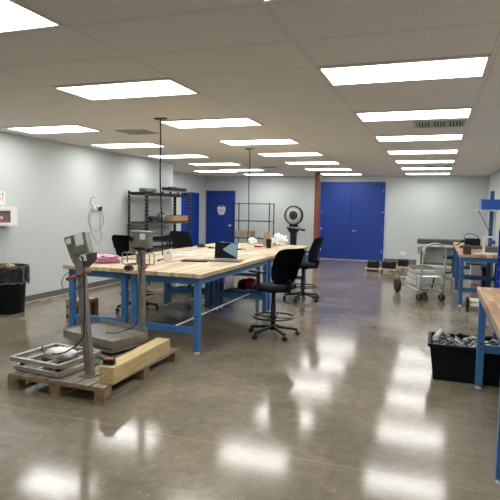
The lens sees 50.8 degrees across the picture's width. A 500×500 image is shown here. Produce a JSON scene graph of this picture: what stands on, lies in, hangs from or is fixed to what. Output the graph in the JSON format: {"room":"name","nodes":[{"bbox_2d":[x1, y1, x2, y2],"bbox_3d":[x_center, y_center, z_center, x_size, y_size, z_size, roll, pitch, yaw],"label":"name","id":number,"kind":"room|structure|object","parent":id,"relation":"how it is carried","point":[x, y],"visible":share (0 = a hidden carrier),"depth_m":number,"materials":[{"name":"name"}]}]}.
{"room":"workshop","nodes":[
{"label":"workshop","id":0,"kind":"room"},
{"bbox_2d":[0,131,172,295],"bbox_3d":[-5.169,-0.345,6.309,1.640,2.645,14.850,3,5,19],"label":"wall","id":1,"kind":"structure","parent":0,"point":[51,185],"depth_m":9.20,"materials":[{"name":"grey paint"}]},
{"bbox_2d":[0,207,17,225],"bbox_3d":[-3.712,-0.494,7.679,0.182,0.279,0.660,3,5,19],"label":"upper cabinet","id":2,"kind":"object","parent":1,"relation":"attached to","point":[8,215],"visible":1,"depth_m":7.84,"materials":[{"name":"white plastic"}]},
{"bbox_2d":[25,278,130,301],"bbox_3d":[-4.413,0.959,6.134,0.012,0.100,14.850,3,5,19],"label":"baseboard","id":3,"kind":"structure","parent":1,"relation":"attached to","point":[113,280],"depth_m":9.20,"materials":[{"name":"grey plastic"}]},
{"bbox_2d":[88,197,103,243],"bbox_3d":[-2.949,-0.555,10.020,0.060,0.908,0.486,3,5,19],"label":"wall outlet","id":4,"kind":"object","parent":1,"relation":"attached to","point":[94,207],"visible":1,"depth_m":10.04,"materials":[{"name":"white plastic"}]},
{"bbox_2d":[173,172,205,243],"bbox_3d":[-2.510,-1.055,15.929,0.200,2.645,5.110,3,5,19],"label":"wall","id":5,"kind":"structure","parent":0,"point":[192,183],"depth_m":17.40,"materials":[{"name":"grey paint"}]},
{"bbox_2d":[181,192,198,245],"bbox_3d":[-1.948,-0.849,17.174,0.050,2.060,1.220,3,5,19],"label":"door","id":6,"kind":"structure","parent":5,"relation":"in","point":[194,196],"depth_m":17.29,"materials":[{"name":"blue"}]},
{"bbox_2d":[0,258,499,499],"bbox_3d":[-0.692,1.016,7.533,9.380,0.100,20.360,3,5,19],"label":"floor","id":7,"kind":"structure","parent":0,"point":[351,406],"depth_m":4.08,"materials":[{"name":"concrete"}]},
{"bbox_2d":[0,263,29,314],"bbox_3d":[-3.534,0.544,7.661,0.614,0.718,0.610,3,5,19],"label":"trash can","id":8,"kind":"object","parent":7,"relation":"on","point":[14,277],"visible":1,"depth_m":7.48,"materials":[{"name":"black plastic"}]},
{"bbox_2d":[66,297,97,322],"bbox_3d":[-2.295,0.813,7.204,0.261,0.300,0.341,3,5,28],"label":"cardboard box","id":9,"kind":"object","parent":7,"relation":"on","point":[93,301],"visible":0.48,"depth_m":7.17,"materials":[{"name":"brown"}]},
{"bbox_2d":[7,348,178,404],"bbox_3d":[-1.391,1.092,4.914,0.970,0.135,1.280,3,5,19],"label":"pallet","id":10,"kind":"object","parent":7,"relation":"on","point":[18,379],"visible":0.56,"depth_m":4.44,"materials":[{"name":"brown wood"}]},
{"bbox_2d":[10,232,100,378],"bbox_3d":[-1.614,0.435,4.575,0.767,1.215,0.534,3,5,24],"label":"scale","id":11,"kind":"object","parent":10,"relation":"on","point":[79,244],"visible":0.94,"depth_m":4.41,"materials":[{"name":"metal"}]},
{"bbox_2d":[45,346,76,357],"bbox_3d":[-1.627,0.881,4.565,0.311,0.077,0.207,3,5,19],"label":"plastic bag","id":12,"kind":"object","parent":11,"relation":"on","point":[54,350],"visible":0.91,"depth_m":4.51,"materials":[{"name":"white"}]},
{"bbox_2d":[63,230,154,358],"bbox_3d":[-1.384,0.400,5.215,0.734,1.194,0.573,4,6,35],"label":"scale","id":13,"kind":"object","parent":10,"relation":"on","point":[108,336],"visible":0.92,"depth_m":5.16,"materials":[{"name":"metal"}]},
{"bbox_2d":[99,338,169,384],"bbox_3d":[-1.006,0.976,4.726,0.138,0.137,1.021,2,5,17],"label":"timber beam","id":14,"kind":"structure","parent":10,"relation":"on","point":[136,359],"depth_m":4.57,"materials":[{"name":"wood"}]},
{"bbox_2d":[103,357,116,364],"bbox_3d":[-1.144,0.910,4.305,0.110,0.050,0.060,1,5,2],"label":"tape measure","id":15,"kind":"object","parent":14,"relation":"on","point":[107,361],"visible":1,"depth_m":4.28,"materials":[{"name":"black plastic"}]},
{"bbox_2d":[112,235,158,311],"bbox_3d":[-1.739,0.335,7.983,0.625,1.149,0.669,4,5,33],"label":"chair","id":16,"kind":"object","parent":7,"relation":"on","point":[120,242],"visible":0.33,"depth_m":7.77,"materials":[{"name":"black plastic"}]},
{"bbox_2d":[63,251,209,326],"bbox_3d":[-1.376,0.544,7.181,0.865,0.872,2.445,3,5,19],"label":"workbench","id":17,"kind":"object","parent":7,"relation":"on","point":[109,270],"visible":0.62,"depth_m":6.19,"materials":[{"name":"brown wood"}]},
{"bbox_2d":[95,254,120,262],"bbox_3d":[-1.799,0.099,6.516,0.495,0.097,0.354,2,5,17],"label":"stack","id":18,"kind":"object","parent":17,"relation":"on","point":[101,258],"visible":0.7,"depth_m":6.42,"materials":[{"name":"pink"}]},
{"bbox_2d":[63,251,204,272],"bbox_3d":[-1.369,0.132,7.148,0.865,0.045,2.445,3,5,19],"label":"countertop","id":19,"kind":"structure","parent":17,"relation":"on","point":[117,266],"depth_m":6.52,"materials":[{"name":"brown wood"}]},
{"bbox_2d":[157,249,173,260],"bbox_3d":[-1.096,0.060,6.831,0.228,0.153,0.130,-1,5,-26],"label":"box","id":20,"kind":"object","parent":17,"relation":"on","point":[167,254],"visible":0.93,"depth_m":6.82,"materials":[{"name":"white plastic"}]},
{"bbox_2d":[128,188,190,281],"bbox_3d":[-2.002,-0.385,11.945,0.460,1.954,2.070,3,5,19],"label":"shelving unit","id":21,"kind":"object","parent":7,"relation":"on","point":[146,193],"depth_m":11.11,"materials":[{"name":"grey metal"}]},
{"bbox_2d":[161,187,187,194],"bbox_3d":[-1.763,-1.388,12.282,0.280,0.165,0.900,3,5,19],"label":"control unit","id":22,"kind":"object","parent":21,"relation":"on","point":[170,190],"visible":0.96,"depth_m":12.05,"materials":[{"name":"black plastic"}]},
{"bbox_2d":[166,215,187,220],"bbox_3d":[-1.742,-0.756,12.395,0.260,0.130,0.720,3,5,19],"label":"box","id":23,"kind":"object","parent":21,"relation":"on","point":[169,217],"visible":0.94,"depth_m":12.19,"materials":[{"name":"cardboard"}]},
{"bbox_2d":[148,232,173,282],"bbox_3d":[-1.731,0.150,11.159,0.500,1.020,0.800,3,5,19],"label":"equipment rack","id":24,"kind":"object","parent":7,"relation":"on","point":[167,238],"visible":0.28,"depth_m":10.84,"materials":[{"name":"grey metal"}]},
{"bbox_2d":[153,235,168,240],"bbox_3d":[-1.724,-0.249,11.127,0.400,0.079,0.680,3,5,19],"label":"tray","id":25,"kind":"object","parent":24,"relation":"on","point":[157,238],"depth_m":10.83,"materials":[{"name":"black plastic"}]},
{"bbox_2d":[152,246,173,251],"bbox_3d":[-1.728,0.020,11.149,0.400,0.139,0.680,3,5,19],"label":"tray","id":26,"kind":"object","parent":24,"relation":"on","point":[167,247],"depth_m":10.88,"materials":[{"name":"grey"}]},
{"bbox_2d":[170,231,204,295],"bbox_3d":[-1.121,0.217,9.629,0.625,1.149,0.669,4,6,37],"label":"chair","id":27,"kind":"object","parent":7,"relation":"on","point":[180,239],"visible":0.3,"depth_m":9.35,"materials":[{"name":"black fabric"}]},
{"bbox_2d":[125,253,271,354],"bbox_3d":[-0.532,0.585,6.854,0.925,0.872,2.500,3,5,19],"label":"workbench","id":28,"kind":"object","parent":7,"relation":"on","point":[176,271],"visible":0.73,"depth_m":5.87,"materials":[{"name":"maple wood"},{"name":"blue painted steel"}]},
{"bbox_2d":[181,259,208,261],"bbox_3d":[-0.712,0.135,6.827,0.345,0.019,0.200,2,5,7],"label":"notebook","id":29,"kind":"object","parent":28,"relation":"on","point":[183,260],"visible":0.9,"depth_m":6.75,"materials":[{"name":"beige paper"}]},
{"bbox_2d":[125,253,271,278],"bbox_3d":[-0.525,0.173,6.822,0.925,0.045,2.500,3,5,19],"label":"countertop","id":30,"kind":"structure","parent":28,"relation":"on","point":[176,268],"depth_m":6.18,"materials":[{"name":"brown wood"}]},
{"bbox_2d":[209,242,242,262],"bbox_3d":[-0.301,0.028,6.915,0.400,0.234,0.306,2,5,9],"label":"laptop","id":31,"kind":"object","parent":28,"relation":"on","point":[229,251],"visible":1,"depth_m":7.03,"materials":[{"name":"grey"}]},
{"bbox_2d":[163,242,260,306],"bbox_3d":[-0.573,0.376,9.497,0.905,0.872,2.440,3,5,19],"label":"workbench","id":32,"kind":"object","parent":7,"relation":"on","point":[242,245],"visible":0.34,"depth_m":8.72,"materials":[{"name":"brown wood"}]},
{"bbox_2d":[163,242,260,252],"bbox_3d":[-0.566,-0.036,9.465,0.905,0.045,2.440,3,5,19],"label":"countertop","id":33,"kind":"structure","parent":32,"relation":"on","point":[242,245],"depth_m":8.96,"materials":[{"name":"brown wood"}]},
{"bbox_2d":[233,203,274,242],"bbox_3d":[0.110,-0.634,16.883,1.228,1.750,0.508,3,5,19],"label":"wire rack","id":34,"kind":"object","parent":7,"relation":"on","point":[238,220],"visible":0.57,"depth_m":16.82,"materials":[{"name":"black metal"}]},
{"bbox_2d":[235,230,254,237],"bbox_3d":[-0.165,-0.517,16.990,0.570,0.220,0.370,3,5,19],"label":"carton","id":35,"kind":"object","parent":34,"relation":"on","point":[238,233],"visible":0.95,"depth_m":16.84,"materials":[{"name":"cardboard"}]},
{"bbox_2d":[234,220,273,221],"bbox_3d":[0.116,-0.928,16.860,1.222,0.022,0.502,3,5,19],"label":"shelf","id":36,"kind":"object","parent":34,"relation":"attached to","point":[234,220],"depth_m":16.63,"materials":[{"name":"black metal"}]},
{"bbox_2d":[219,244,309,311],"bbox_3d":[0.299,0.416,9.190,0.925,0.872,2.440,3,5,19],"label":"workbench","id":37,"kind":"object","parent":7,"relation":"on","point":[274,249],"visible":0.33,"depth_m":8.56,"materials":[{"name":"maple wood"},{"name":"blue painted steel"}]},
{"bbox_2d":[223,287,261,293],"bbox_3d":[-0.056,0.632,8.191,0.650,0.014,0.325,3,5,19],"label":"shelf board","id":38,"kind":"object","parent":37,"relation":"attached to","point":[231,289],"visible":0.64,"depth_m":8.13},
{"bbox_2d":[237,278,261,289],"bbox_3d":[0.006,0.517,8.137,0.416,0.174,0.187,3,5,19],"label":"tool bag","id":39,"kind":"object","parent":38,"relation":"on","point":[247,283],"visible":0.8,"depth_m":8.09,"materials":[{"name":"red"}]},
{"bbox_2d":[237,244,309,258],"bbox_3d":[0.306,0.004,9.158,0.925,0.045,2.440,3,5,19],"label":"countertop","id":40,"kind":"structure","parent":37,"relation":"on","point":[274,249],"depth_m":9.05,"materials":[{"name":"brown wood"}]},
{"bbox_2d":[270,233,287,245],"bbox_3d":[0.563,-0.211,10.121,0.353,0.239,0.255,3,5,19],"label":"plastic bag","id":41,"kind":"object","parent":37,"relation":"on","point":[278,239],"visible":0.98,"depth_m":10.05,"materials":[{"name":"white"}]},
{"bbox_2d":[248,248,304,340],"bbox_3d":[0.288,0.512,6.484,0.649,1.105,0.669,-3,6,-43],"label":"chair","id":42,"kind":"object","parent":7,"relation":"on","point":[286,263],"visible":1,"depth_m":6.30,"materials":[{"name":"fabric"}]},
{"bbox_2d":[284,206,304,244],"bbox_3d":[1.316,-0.522,16.190,0.729,1.681,0.700,3,5,27],"label":"scale","id":43,"kind":"object","parent":7,"relation":"on","point":[293,215],"visible":0.88,"depth_m":16.32,"materials":[{"name":"black metal"}]},
{"bbox_2d":[283,237,323,301],"bbox_3d":[0.922,0.316,9.118,0.669,1.105,0.649,3,5,27],"label":"chair","id":44,"kind":"object","parent":7,"relation":"on","point":[313,262],"visible":0.86,"depth_m":8.99,"materials":[{"name":"fabric"}]},
{"bbox_2d":[365,267,396,272],"bbox_3d":[3.403,0.511,13.667,0.768,0.092,0.550,3,5,19],"label":"pallet","id":45,"kind":"object","parent":7,"relation":"on","point":[380,269],"visible":0.71,"depth_m":13.49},
{"bbox_2d":[367,260,379,267],"bbox_3d":[3.212,0.365,13.678,0.300,0.188,0.289,3,5,19],"label":"tool case","id":46,"kind":"object","parent":45,"relation":"on","point":[371,263],"visible":1,"depth_m":13.58,"materials":[{"name":"black plastic"}]},
{"bbox_2d":[382,260,395,268],"bbox_3d":[3.589,0.380,13.576,0.340,0.188,0.289,3,5,21],"label":"tool case","id":47,"kind":"object","parent":45,"relation":"on","point":[386,264],"visible":1,"depth_m":13.48,"materials":[{"name":"black plastic"}]},
{"bbox_2d":[394,243,446,300],"bbox_3d":[3.169,0.344,9.773,0.624,1.027,1.193,1,5,-3],"label":"cart","id":48,"kind":"object","parent":7,"relation":"on","point":[397,282],"visible":0.74,"depth_m":9.26,"materials":[{"name":"metal"}]},
{"bbox_2d":[405,280,416,285],"bbox_3d":[3.161,0.612,9.803,0.360,0.042,0.500,1,5,-7],"label":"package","id":49,"kind":"object","parent":48,"relation":"on","point":[406,281],"visible":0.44,"depth_m":9.78},
{"bbox_2d":[406,277,416,282],"bbox_3d":[3.170,0.564,9.803,0.360,0.042,0.500,1,5,-5],"label":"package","id":50,"kind":"object","parent":49,"relation":"on","point":[407,278],"visible":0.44,"depth_m":9.75},
{"bbox_3d":[3.178,0.516,9.803,0.360,0.042,0.500,1,5,-3],"label":"package","id":51,"kind":"object","parent":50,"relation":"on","visible":0},
{"bbox_2d":[407,272,432,277],"bbox_3d":[3.187,0.468,9.803,0.360,0.042,0.500,1,5,-1],"label":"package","id":52,"kind":"object","parent":51,"relation":"on","point":[408,273],"visible":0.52,"depth_m":9.68},
{"bbox_2d":[408,270,435,275],"bbox_3d":[3.196,0.420,9.802,0.360,0.042,0.500,1,5,1],"label":"package","id":53,"kind":"object","parent":52,"relation":"on","point":[410,271],"visible":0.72,"depth_m":9.55},
{"bbox_2d":[409,268,435,272],"bbox_3d":[3.204,0.372,9.802,0.360,0.042,0.500,1,5,3],"label":"package","id":54,"kind":"object","parent":53,"relation":"on","point":[411,269],"visible":0.76,"depth_m":9.56},
{"bbox_2d":[409,265,432,268],"bbox_3d":[3.186,0.318,9.805,0.360,0.050,0.280,1,5,-1],"label":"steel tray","id":55,"kind":"object","parent":54,"relation":"on","point":[410,266],"visible":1,"depth_m":9.67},
{"bbox_2d":[417,275,439,289],"bbox_3d":[3.176,0.579,9.359,0.350,0.224,0.210,1,5,-3],"label":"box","id":56,"kind":"object","parent":48,"relation":"on","point":[425,279],"visible":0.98,"depth_m":9.26,"materials":[{"name":"white plastic"}]},
{"bbox_2d":[416,238,464,270],"bbox_3d":[5.042,0.142,13.903,1.200,0.850,0.610,3,5,19],"label":"plotter","id":57,"kind":"object","parent":7,"relation":"on","point":[433,253],"visible":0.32,"depth_m":13.90,"materials":[{"name":"grey metal"}]},
{"bbox_2d":[420,246,459,263],"bbox_3d":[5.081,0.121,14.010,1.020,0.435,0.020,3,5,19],"label":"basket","id":58,"kind":"object","parent":57,"relation":"on","point":[433,254],"depth_m":14.04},
{"bbox_2d":[428,331,499,386],"bbox_3d":[2.135,1.042,5.018,0.840,0.345,0.540,3,5,19],"label":"tote","id":59,"kind":"object","parent":7,"relation":"on","point":[450,362],"visible":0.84,"depth_m":4.84,"materials":[{"name":"black plastic"}]},
{"bbox_2d":[432,328,443,340],"bbox_3d":[1.808,0.812,5.054,0.058,0.084,0.208,4,5,34],"label":"roll","id":60,"kind":"object","parent":59,"relation":"on","point":[438,334],"visible":1,"depth_m":5.01,"materials":[{"name":"white paper"}]},
{"bbox_2d":[466,297,478,310],"bbox_3d":[3.777,0.882,8.348,0.650,0.200,0.250,3,5,19],"label":"tube dolly","id":61,"kind":"object","parent":7,"relation":"on","point":[472,302],"visible":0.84,"depth_m":8.34,"materials":[{"name":"beige"}]},
{"bbox_2d":[452,242,495,287],"bbox_3d":[4.834,0.327,11.373,0.815,0.870,1.930,3,5,19],"label":"workbench","id":62,"kind":"object","parent":7,"relation":"on","point":[454,243],"visible":0.31,"depth_m":12.18,"materials":[{"name":"blue paint"}]},
{"bbox_2d":[457,233,480,245],"bbox_3d":[4.574,-0.222,11.017,0.456,0.265,0.240,3,5,19],"label":"case","id":63,"kind":"object","parent":62,"relation":"on","point":[467,241],"visible":0.94,"depth_m":10.90,"materials":[{"name":"plastic"}]},
{"bbox_2d":[453,242,487,248],"bbox_3d":[4.842,-0.084,11.341,0.815,0.045,1.930,3,5,19],"label":"countertop","id":64,"kind":"structure","parent":62,"relation":"on","point":[454,243],"depth_m":11.47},
{"bbox_2d":[469,262,480,284],"bbox_3d":[4.990,0.518,11.667,0.210,0.450,0.310,3,5,19],"label":"box","id":65,"kind":"object","parent":7,"relation":"on","point":[475,268],"visible":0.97,"depth_m":11.53,"materials":[{"name":"white paint"}]},
{"bbox_2d":[455,247,497,305],"bbox_3d":[4.171,0.462,9.508,0.815,0.870,1.840,3,5,19],"label":"workbench","id":66,"kind":"object","parent":7,"relation":"on","point":[482,258],"visible":0.75,"depth_m":8.78,"materials":[{"name":"blue paint"}]},
{"bbox_2d":[456,247,497,258],"bbox_3d":[4.178,0.051,9.475,0.815,0.045,1.840,3,5,19],"label":"countertop","id":67,"kind":"structure","parent":66,"relation":"on","point":[459,250],"depth_m":8.74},
{"bbox_2d":[482,236,498,253],"bbox_3d":[4.203,-0.092,9.158,0.270,0.290,0.220,3,5,19],"label":"display box","id":68,"kind":"object","parent":66,"relation":"on","point":[484,249],"visible":0.85,"depth_m":9.10,"materials":[{"name":"white plastic"}]},
{"bbox_2d":[481,265,490,285],"bbox_3d":[5.114,0.545,11.359,0.200,0.447,0.300,3,5,19],"label":"case","id":69,"kind":"object","parent":7,"relation":"on","point":[483,271],"visible":0.45,"depth_m":11.25,"materials":[{"name":"black plastic"}]},
{"bbox_2d":[475,287,499,484],"bbox_3d":[2.078,0.861,3.743,0.775,0.905,1.870,3,5,19],"label":"workbench","id":70,"kind":"object","parent":7,"relation":"on","point":[489,298],"visible":1,"depth_m":4.42,"materials":[{"name":"blue paint"}]},
{"bbox_2d":[477,287,499,337],"bbox_3d":[2.086,0.435,3.710,0.775,0.050,1.870,3,5,19],"label":"countertop","id":71,"kind":"structure","parent":70,"relation":"on","point":[489,297],"depth_m":3.91,"materials":[{"name":"wood"}]},
{"bbox_2d":[475,191,499,287],"bbox_3d":[4.626,-0.138,10.097,0.600,1.990,0.506,3,5,19],"label":"bench riser","id":72,"kind":"object","parent":7,"relation":"on","point":[492,225],"visible":0.65,"depth_m":10.26,"materials":[{"name":"blue paint"}]},
{"bbox_2d":[480,199,499,209],"bbox_3d":[4.647,-0.859,10.003,0.500,0.192,0.410,3,5,19],"label":"storage bin","id":73,"kind":"object","parent":72,"relation":"on","point":[485,204],"visible":1,"depth_m":9.85,"materials":[{"name":"blue"}]},
{"bbox_2d":[493,230,499,336],"bbox_3d":[3.259,0.455,6.266,0.540,1.360,0.602,3,5,19],"label":"tower","id":74,"kind":"object","parent":7,"relation":"on","point":[498,258],"visible":0.43,"depth_m":6.59,"materials":[{"name":"blue"}]},
{"bbox_3d":[4.116,0.481,14.209,0.588,0.092,0.550,3,5,19],"label":"pallet","id":75,"kind":"object","parent":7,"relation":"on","visible":0},
{"bbox_2d":[398,259,408,266],"bbox_3d":[4.131,0.343,14.179,0.260,0.188,0.289,3,5,24],"label":"tool case","id":76,"kind":"object","parent":75,"relation":"on","point":[401,262],"visible":1,"depth_m":14.09,"materials":[{"name":"black plastic"}]},
{"bbox_2d":[0,0,499,175],"bbox_3d":[-0.643,-1.720,7.317,9.380,0.100,20.360,3,5,19],"label":"ceiling","id":77,"kind":"structure","parent":0,"point":[258,61],"depth_m":4.37,"materials":[{"name":"tile"}]},
{"bbox_2d":[0,0,65,34],"bbox_3d":[-1.779,-1.350,3.073,1.205,0.012,0.615,3,5,19],"label":"recessed light","id":78,"kind":"object","parent":77,"relation":"in","point":[15,17],"visible":1,"depth_m":3.06,"materials":[{"name":"white"}]},
{"bbox_2d":[4,124,101,133],"bbox_3d":[-2.799,-1.716,7.494,1.205,0.012,0.615,3,5,19],"label":"recessed light","id":79,"kind":"object","parent":77,"relation":"in","point":[69,128],"visible":1,"depth_m":7.45,"materials":[{"name":"white"}]},
{"bbox_2d":[51,77,200,100],"bbox_3d":[-1.137,-1.480,4.877,1.205,0.012,0.615,3,5,19],"label":"recessed light","id":80,"kind":"object","parent":77,"relation":"in","point":[157,87],"visible":1,"depth_m":4.83,"materials":[{"name":"white"}]},
{"bbox_2d":[88,142,166,148],"bbox_3d":[-2.157,-1.847,9.299,1.205,0.012,0.615,3,5,19],"label":"recessed light","id":81,"kind":"object","parent":77,"relation":"in","point":[137,144],"visible":1,"depth_m":9.24,"materials":[{"name":"white"}]},
{"bbox_2d":[95,143,162,147],"bbox_3d":[-2.157,-1.849,9.299,1.165,0.009,0.535,3,5,19],"label":"diffuser","id":82,"kind":"object","parent":81,"relation":"attached to","point":[106,145],"depth_m":9.26,"materials":[{"name":"white"}]},
{"bbox_2d":[115,129,157,134],"bbox_3d":[-1.635,-1.702,7.607,0.460,0.016,0.420,3,5,19],"label":"ceiling vent","id":83,"kind":"object","parent":77,"relation":"in","point":[132,131],"visible":1,"depth_m":7.56,"materials":[{"name":"silver metal"}]},
{"bbox_2d":[154,117,166,254],"bbox_3d":[-1.104,-0.772,6.465,0.140,1.673,0.070,3,5,19],"label":"hanging cord","id":84,"kind":"object","parent":77,"relation":"hanging from","point":[160,118],"visible":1,"depth_m":6.45,"materials":[{"name":"black plastic"}]},
{"bbox_2d":[146,154,209,157],"bbox_3d":[-1.515,-1.978,11.104,1.205,0.012,0.615,3,5,19],"label":"recessed light","id":85,"kind":"object","parent":77,"relation":"in","point":[172,155],"visible":0.91,"depth_m":11.05,"materials":[{"name":"white"}]},
{"bbox_2d":[152,155,204,157],"bbox_3d":[-1.515,-1.979,11.103,1.165,0.009,0.535,3,5,19],"label":"diffuser","id":86,"kind":"object","parent":85,"relation":"attached to","point":[157,156],"depth_m":11.11,"materials":[{"name":"white"}]},
{"bbox_2d":[157,117,263,128],"bbox_3d":[-0.495,-1.611,6.682,1.205,0.012,0.615,3,5,19],"label":"recessed light","id":87,"kind":"object","parent":77,"relation":"in","point":[229,121],"visible":1,"depth_m":6.64,"materials":[{"name":"white"}]},
{"bbox_2d":[187,162,240,165],"bbox_3d":[-0.873,-2.108,12.908,1.205,0.012,0.615,3,5,19],"label":"recessed light","id":88,"kind":"object","parent":77,"relation":"in","point":[227,163],"visible":1,"depth_m":12.85,"materials":[{"name":"white"}]},
{"bbox_2d":[193,163,237,164],"bbox_3d":[-0.873,-2.110,12.908,1.165,0.009,0.535,3,5,19],"label":"diffuser","id":89,"kind":"object","parent":88,"relation":"attached to","point":[193,163],"depth_m":12.87,"materials":[{"name":"white"}]},
{"bbox_2d":[218,169,265,170],"bbox_3d":[-0.231,-2.239,14.713,1.205,0.012,0.615,3,5,19],"label":"recessed light","id":90,"kind":"object","parent":77,"relation":"in","point":[218,169],"visible":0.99,"depth_m":14.62,"materials":[{"name":"white"}]},
{"bbox_2d":[245,148,253,241],"bbox_3d":[-0.020,-0.985,9.542,0.140,1.692,0.070,3,5,19],"label":"hanging cord","id":91,"kind":"object","parent":77,"relation":"hanging from","point":[249,149],"visible":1,"depth_m":9.53,"materials":[{"name":"black plastic"}]},
{"bbox_2d":[217,138,299,145],"bbox_3d":[0.147,-1.741,8.487,1.205,0.012,0.615,3,5,19],"label":"recessed light","id":92,"kind":"object","parent":77,"relation":"in","point":[278,140],"visible":1,"depth_m":8.45,"materials":[{"name":"white"}]},
{"bbox_2d":[221,139,295,144],"bbox_3d":[0.147,-1.743,8.487,1.165,0.009,0.535,3,5,19],"label":"diffuser","id":93,"kind":"object","parent":92,"relation":"attached to","point":[244,141],"depth_m":8.45,"materials":[{"name":"white"}]},
{"bbox_2d":[256,152,323,156],"bbox_3d":[0.789,-1.872,10.292,1.205,0.012,0.615,3,5,19],"label":"recessed light","id":94,"kind":"object","parent":77,"relation":"in","point":[277,153],"visible":1,"depth_m":10.24,"materials":[{"name":"white"}]},
{"bbox_2d":[261,153,320,155],"bbox_3d":[0.789,-1.873,10.291,1.165,0.009,0.535,3,5,19],"label":"diffuser","id":95,"kind":"object","parent":94,"relation":"attached to","point":[263,154],"depth_m":10.30,"materials":[{"name":"white"}]},
{"bbox_2d":[284,161,340,164],"bbox_3d":[1.431,-2.002,12.096,1.205,0.012,0.615,3,5,19],"label":"recessed light","id":96,"kind":"object","parent":77,"relation":"in","point":[304,162],"visible":1,"depth_m":12.03,"materials":[{"name":"white"}]},
{"bbox_2d":[285,162,338,163],"bbox_3d":[1.431,-2.004,12.096,1.165,0.009,0.535,3,5,19],"label":"diffuser","id":97,"kind":"object","parent":96,"relation":"attached to","point":[285,162],"depth_m":12.08,"materials":[{"name":"white"}]},
{"bbox_2d":[303,168,352,170],"bbox_3d":[2.073,-2.133,13.901,1.205,0.012,0.615,3,5,19],"label":"recessed light","id":98,"kind":"object","parent":77,"relation":"in","point":[309,169],"visible":0.99,"depth_m":13.81,"materials":[{"name":"white"}]},
{"bbox_2d":[321,173,362,174],"bbox_3d":[2.715,-2.264,15.706,1.205,0.012,0.615,3,5,19],"label":"recessed light","id":99,"kind":"object","parent":77,"relation":"in","point":[321,173],"visible":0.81,"depth_m":15.62,"materials":[{"name":"white"}]},
{"bbox_2d":[317,54,491,85],"bbox_3d":[1.176,-1.374,4.062,1.205,0.012,0.615,3,5,19],"label":"recessed light","id":100,"kind":"object","parent":77,"relation":"in","point":[469,66],"visible":1,"depth_m":4.01,"materials":[{"name":"white"}]},
{"bbox_2d":[355,107,472,121],"bbox_3d":[1.818,-1.505,5.867,1.205,0.012,0.615,3,5,19],"label":"recessed light","id":101,"kind":"object","parent":77,"relation":"in","point":[459,112],"visible":1,"depth_m":5.82,"materials":[{"name":"white"}]},
{"bbox_2d":[374,133,463,141],"bbox_3d":[2.460,-1.635,7.672,1.205,0.012,0.615,3,5,19],"label":"recessed light","id":102,"kind":"object","parent":77,"relation":"in","point":[456,136],"visible":1,"depth_m":7.63,"materials":[{"name":"white"}]},
{"bbox_2d":[377,135,461,140],"bbox_3d":[2.460,-1.637,7.671,1.165,0.009,0.535,3,5,19],"label":"diffuser","id":103,"kind":"object","parent":102,"relation":"attached to","point":[416,137],"depth_m":7.67,"materials":[{"name":"white"}]},
{"bbox_2d":[386,149,458,154],"bbox_3d":[3.102,-1.766,9.476,1.205,0.012,0.615,3,5,19],"label":"recessed light","id":104,"kind":"object","parent":77,"relation":"in","point":[435,151],"visible":1,"depth_m":9.44,"materials":[{"name":"white"}]},
{"bbox_2d":[388,150,456,153],"bbox_3d":[3.102,-1.767,9.476,1.165,0.009,0.535,3,5,19],"label":"diffuser","id":105,"kind":"object","parent":104,"relation":"attached to","point":[389,151],"depth_m":9.45,"materials":[{"name":"white"}]},
{"bbox_2d":[394,160,454,162],"bbox_3d":[3.744,-1.896,11.281,1.205,0.012,0.615,3,5,19],"label":"recessed light","id":106,"kind":"object","parent":77,"relation":"in","point":[396,161],"visible":1,"depth_m":11.23,"materials":[{"name":"white"}]},
{"bbox_2d":[400,167,452,169],"bbox_3d":[4.386,-2.027,13.086,1.205,0.012,0.615,3,5,19],"label":"recessed light","id":107,"kind":"object","parent":77,"relation":"in","point":[402,168],"visible":1,"depth_m":13.04,"materials":[{"name":"white"}]},
{"bbox_2d":[402,168,450,169],"bbox_3d":[4.386,-2.028,13.086,1.165,0.009,0.535,3,5,19],"label":"diffuser","id":108,"kind":"object","parent":107,"relation":"attached to","point":[402,168],"depth_m":13.18,"materials":[{"name":"white"}]},
{"bbox_2d":[405,173,450,174],"bbox_3d":[5.029,-2.158,14.891,1.205,0.012,0.615,3,5,19],"label":"recessed light","id":109,"kind":"object","parent":77,"relation":"in","point":[405,173],"visible":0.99,"depth_m":14.89,"materials":[{"name":"white"}]},
{"bbox_2d":[413,120,466,127],"bbox_3d":[2.318,-1.537,6.437,0.600,0.019,0.460,3,5,19],"label":"ceiling vent","id":110,"kind":"object","parent":77,"relation":"in","point":[442,123],"visible":1,"depth_m":6.40,"materials":[{"name":"silver metal"}]},
{"bbox_2d":[313,172,320,263],"bbox_3d":[1.930,-0.911,15.205,0.240,2.633,0.240,3,5,19],"label":"support column","id":111,"kind":"structure","parent":0,"point":[317,174],"depth_m":15.12,"materials":[{"name":"red metal"}]},
{"bbox_2d":[205,175,488,262],"bbox_3d":[2.695,-1.035,16.877,9.380,2.645,0.150,3,5,19],"label":"wall","id":112,"kind":"structure","parent":0,"point":[435,207],"depth_m":16.17,"materials":[{"name":"grey paint"}]},
{"bbox_2d":[206,191,235,243],"bbox_3d":[-1.028,-0.953,18.067,1.060,2.160,0.113,3,5,19],"label":"door","id":113,"kind":"structure","parent":112,"relation":"in","point":[219,204],"depth_m":18.07,"materials":[{"name":"blue"}]},
{"bbox_2d":[319,182,385,261],"bbox_3d":[3.188,-0.909,16.568,2.015,2.460,0.118,3,5,19],"label":"door","id":114,"kind":"structure","parent":112,"relation":"in","point":[351,215],"depth_m":16.57,"materials":[{"name":"blue"}]},
{"bbox_2d":[306,255,483,265],"bbox_3d":[3.187,0.263,16.709,7.830,0.100,0.012,3,5,19],"label":"baseboard","id":115,"kind":"structure","parent":112,"relation":"attached to","point":[385,259],"depth_m":15.94,"materials":[{"name":"grey plastic"}]},
{"bbox_2d":[485,169,499,278],"bbox_3d":[3.634,-0.154,5.909,0.150,2.645,19.960,3,5,19],"label":"wall","id":116,"kind":"structure","parent":0,"point":[494,178],"depth_m":13.18,"materials":[{"name":"grey paint"}]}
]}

